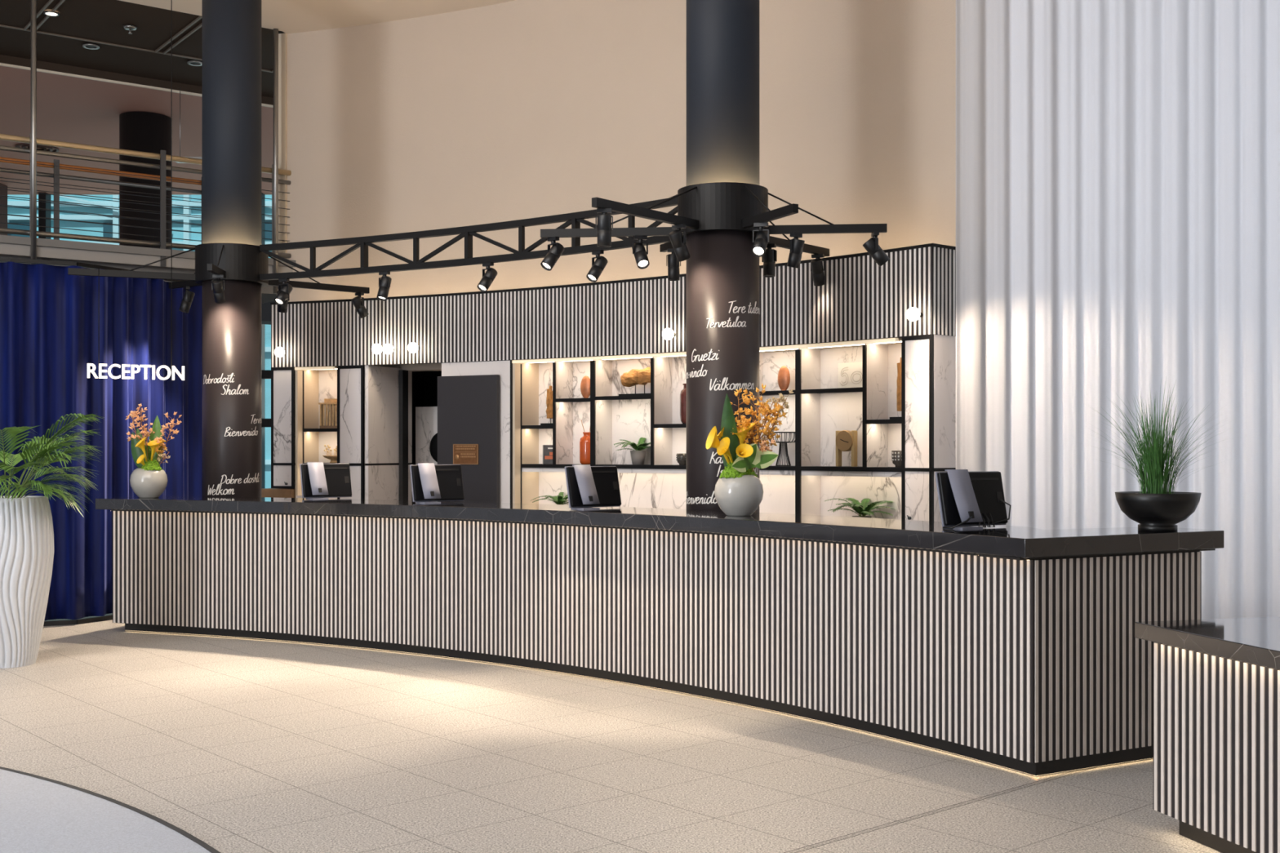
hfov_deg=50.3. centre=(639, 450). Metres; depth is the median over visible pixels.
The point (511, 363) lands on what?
trim
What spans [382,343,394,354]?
globe lamp
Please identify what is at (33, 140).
gallery railing
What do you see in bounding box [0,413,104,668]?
potted palm
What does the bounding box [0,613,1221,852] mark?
floor
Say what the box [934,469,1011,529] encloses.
monitor
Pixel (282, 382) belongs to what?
wall panel
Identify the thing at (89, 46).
recessed light
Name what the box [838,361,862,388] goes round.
number card
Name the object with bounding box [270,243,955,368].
header
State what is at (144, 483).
round vase
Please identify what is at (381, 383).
wall
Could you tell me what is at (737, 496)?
round vase
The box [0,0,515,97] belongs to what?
ceiling
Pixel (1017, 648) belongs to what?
reception desk
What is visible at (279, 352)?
globe lamp
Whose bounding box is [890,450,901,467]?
candle holder
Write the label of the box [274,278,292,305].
track spotlight
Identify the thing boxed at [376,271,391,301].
track spotlight
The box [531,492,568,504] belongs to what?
potted fern
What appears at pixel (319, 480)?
monitor
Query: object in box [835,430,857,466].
clock
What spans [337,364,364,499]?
wall panel
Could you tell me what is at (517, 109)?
wall
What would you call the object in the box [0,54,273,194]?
wall
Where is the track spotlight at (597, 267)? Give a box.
[586,249,607,282]
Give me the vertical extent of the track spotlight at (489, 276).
0.234 m
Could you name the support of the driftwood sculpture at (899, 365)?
on the shelving at (817, 409)
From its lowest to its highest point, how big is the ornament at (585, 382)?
0.208 m
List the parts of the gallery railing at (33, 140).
post, rail, rail, handrail, post, post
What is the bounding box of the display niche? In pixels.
[294,366,356,498]
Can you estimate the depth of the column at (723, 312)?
9.10 m
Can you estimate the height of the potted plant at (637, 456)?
0.257 m
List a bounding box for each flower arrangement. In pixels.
[125,403,181,470]
[706,383,794,478]
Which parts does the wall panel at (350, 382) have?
marble panel, marble panel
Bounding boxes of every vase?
[129,467,168,497]
[579,420,590,464]
[680,383,686,423]
[714,475,763,515]
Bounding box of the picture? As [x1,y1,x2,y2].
[544,452,552,459]
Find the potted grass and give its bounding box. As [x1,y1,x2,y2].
[1082,377,1236,532]
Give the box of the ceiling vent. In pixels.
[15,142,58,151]
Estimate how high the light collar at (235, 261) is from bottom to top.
0.536 m
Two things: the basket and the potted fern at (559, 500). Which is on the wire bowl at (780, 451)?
the basket
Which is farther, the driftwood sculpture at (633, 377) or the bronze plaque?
the bronze plaque
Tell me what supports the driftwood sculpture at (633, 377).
on the shelving at (817, 409)
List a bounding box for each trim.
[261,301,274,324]
[278,32,287,370]
[510,360,512,502]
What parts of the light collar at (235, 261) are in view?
arm, arm, track spotlight, arm, track spotlight, track spotlight, arm, track spotlight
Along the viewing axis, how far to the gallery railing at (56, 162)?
13.99 m
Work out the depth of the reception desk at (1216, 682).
5.01 m
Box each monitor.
[299,462,351,499]
[409,462,464,503]
[564,464,621,509]
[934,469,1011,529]
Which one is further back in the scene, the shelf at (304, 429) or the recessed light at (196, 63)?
the recessed light at (196, 63)
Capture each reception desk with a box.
[95,496,1223,776]
[1134,617,1279,852]
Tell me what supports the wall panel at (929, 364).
on the floor at (237, 744)
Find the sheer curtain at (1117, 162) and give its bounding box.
[955,0,1279,619]
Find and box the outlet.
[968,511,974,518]
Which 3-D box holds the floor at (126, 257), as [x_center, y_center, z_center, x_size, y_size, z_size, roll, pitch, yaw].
[-8.787,-1.795,11.059,12.201,0.350,1.180,0,0,-36]
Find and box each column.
[119,111,171,249]
[201,0,262,497]
[685,0,759,512]
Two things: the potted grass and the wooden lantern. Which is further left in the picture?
the wooden lantern
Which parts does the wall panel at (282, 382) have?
marble panel, marble panel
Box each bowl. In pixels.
[322,444,337,462]
[768,431,795,466]
[1115,491,1201,532]
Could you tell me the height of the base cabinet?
1.115 m
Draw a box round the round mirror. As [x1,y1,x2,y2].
[429,432,437,462]
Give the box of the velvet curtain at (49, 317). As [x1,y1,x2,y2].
[0,257,201,626]
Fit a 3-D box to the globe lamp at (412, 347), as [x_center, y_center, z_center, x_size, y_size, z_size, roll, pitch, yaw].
[-2.137,-0.964,12.858,0.100,0.100,0.128,0,0,0]
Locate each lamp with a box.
[176,87,201,163]
[274,346,285,357]
[371,343,382,354]
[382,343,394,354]
[407,342,419,352]
[662,328,675,340]
[906,306,921,321]
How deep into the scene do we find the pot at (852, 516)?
10.38 m
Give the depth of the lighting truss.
10.91 m
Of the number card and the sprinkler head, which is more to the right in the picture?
the number card
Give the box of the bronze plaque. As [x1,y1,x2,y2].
[453,444,478,464]
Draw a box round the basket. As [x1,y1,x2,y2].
[768,431,795,443]
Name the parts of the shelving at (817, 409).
post, panel, shelf, post, shelf, post, shelf, post, shelf, shelf, panel, shelf, post, shelf, post, shelf, post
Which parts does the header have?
trim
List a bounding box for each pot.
[630,450,646,464]
[852,515,871,517]
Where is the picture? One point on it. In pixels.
(548, 455)
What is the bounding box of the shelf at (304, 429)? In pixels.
[302,428,337,431]
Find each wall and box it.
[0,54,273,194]
[287,0,955,487]
[364,364,412,500]
[399,369,441,500]
[415,406,437,464]
[441,360,510,502]
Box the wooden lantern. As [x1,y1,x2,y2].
[318,398,337,428]
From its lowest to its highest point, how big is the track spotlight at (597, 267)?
0.234 m
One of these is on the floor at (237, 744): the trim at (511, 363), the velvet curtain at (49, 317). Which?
the velvet curtain at (49, 317)
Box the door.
[437,374,499,502]
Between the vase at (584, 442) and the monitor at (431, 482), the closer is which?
the monitor at (431, 482)
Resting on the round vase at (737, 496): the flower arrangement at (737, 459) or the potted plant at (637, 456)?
the flower arrangement at (737, 459)
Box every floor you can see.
[0,235,295,303]
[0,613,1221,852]
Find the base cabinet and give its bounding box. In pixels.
[261,487,295,497]
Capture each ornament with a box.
[580,375,590,398]
[777,365,790,390]
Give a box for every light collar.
[67,242,369,318]
[540,182,889,286]
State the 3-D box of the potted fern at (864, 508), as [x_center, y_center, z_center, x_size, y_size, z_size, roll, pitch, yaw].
[1.687,0.462,10.405,0.568,0.184,0.524,0,0,0]
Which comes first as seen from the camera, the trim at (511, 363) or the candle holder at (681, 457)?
the candle holder at (681, 457)
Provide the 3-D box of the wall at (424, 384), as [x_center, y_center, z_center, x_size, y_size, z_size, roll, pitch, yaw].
[-1.962,0.250,14.253,3.117,2.500,1.480,0,0,23]
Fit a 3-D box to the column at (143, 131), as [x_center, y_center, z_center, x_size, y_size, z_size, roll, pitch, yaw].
[-6.304,-1.370,17.400,0.630,5.740,0.630,0,0,0]
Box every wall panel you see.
[271,367,295,488]
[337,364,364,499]
[902,334,955,521]
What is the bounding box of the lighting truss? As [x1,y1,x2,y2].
[259,196,677,280]
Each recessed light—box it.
[44,10,58,16]
[82,43,99,49]
[187,60,201,66]
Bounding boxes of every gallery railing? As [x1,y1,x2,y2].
[0,0,291,293]
[0,156,201,240]
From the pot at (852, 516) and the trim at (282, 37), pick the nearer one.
the pot at (852, 516)
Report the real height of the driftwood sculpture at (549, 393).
0.366 m
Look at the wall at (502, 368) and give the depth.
12.49 m
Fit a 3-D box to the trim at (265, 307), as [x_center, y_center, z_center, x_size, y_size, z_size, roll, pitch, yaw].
[-4.242,-1.630,15.936,3.100,0.300,0.400,0,0,-36]
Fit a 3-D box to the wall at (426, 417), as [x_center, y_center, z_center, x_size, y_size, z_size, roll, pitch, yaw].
[-2.109,0.524,14.167,0.489,1.951,0.052,0,0,24]
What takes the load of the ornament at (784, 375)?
on the shelving at (817, 409)
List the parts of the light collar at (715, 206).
track spotlight, track spotlight, arm, track spotlight, arm, arm, track spotlight, track spotlight, track spotlight, track spotlight, arm, track spotlight, arm, track spotlight, arm, track spotlight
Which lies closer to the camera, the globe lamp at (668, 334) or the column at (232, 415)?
the globe lamp at (668, 334)
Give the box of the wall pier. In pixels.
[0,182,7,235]
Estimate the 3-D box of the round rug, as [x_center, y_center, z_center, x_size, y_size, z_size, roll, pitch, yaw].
[-6.166,1.493,1.591,11.532,0.012,11.532,0,0,0]
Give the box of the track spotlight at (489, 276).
[477,262,497,292]
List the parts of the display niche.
post, panel, panel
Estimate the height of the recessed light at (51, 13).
0.016 m
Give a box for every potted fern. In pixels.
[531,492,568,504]
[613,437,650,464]
[823,497,894,517]
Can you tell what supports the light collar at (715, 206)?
attached to the column at (723, 312)
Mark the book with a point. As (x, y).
(547, 450)
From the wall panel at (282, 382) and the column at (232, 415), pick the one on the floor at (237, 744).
the column at (232, 415)
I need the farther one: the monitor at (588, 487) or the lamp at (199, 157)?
the lamp at (199, 157)
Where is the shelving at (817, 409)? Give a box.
[511,337,915,519]
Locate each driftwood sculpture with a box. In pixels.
[540,385,552,425]
[618,367,650,395]
[889,357,901,419]
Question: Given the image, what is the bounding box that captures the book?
[542,444,552,464]
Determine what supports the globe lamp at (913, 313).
attached to the wall at (517, 109)
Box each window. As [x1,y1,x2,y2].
[7,194,271,488]
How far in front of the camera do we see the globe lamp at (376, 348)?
12.98 m
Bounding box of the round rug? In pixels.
[0,766,220,852]
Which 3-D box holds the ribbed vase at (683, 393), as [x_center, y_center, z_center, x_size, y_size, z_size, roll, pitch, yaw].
[0.434,-0.394,11.646,0.184,0.345,0.184,0,0,0]
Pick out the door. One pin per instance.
(468, 406)
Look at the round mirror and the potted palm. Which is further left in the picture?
the potted palm
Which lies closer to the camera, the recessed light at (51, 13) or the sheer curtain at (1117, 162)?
the sheer curtain at (1117, 162)
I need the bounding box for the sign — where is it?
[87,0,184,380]
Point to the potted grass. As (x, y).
(1158, 508)
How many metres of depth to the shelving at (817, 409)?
11.59 m
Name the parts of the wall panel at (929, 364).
marble panel, marble panel, black frame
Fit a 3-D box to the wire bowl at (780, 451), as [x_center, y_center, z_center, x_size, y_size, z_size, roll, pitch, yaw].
[1.157,-0.009,11.023,0.259,0.275,0.259,0,0,0]
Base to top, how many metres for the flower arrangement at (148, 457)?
0.591 m
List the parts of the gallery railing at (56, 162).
post, rail, handrail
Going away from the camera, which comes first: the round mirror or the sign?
the sign
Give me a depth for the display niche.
13.72 m
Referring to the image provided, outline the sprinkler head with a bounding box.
[123,24,137,34]

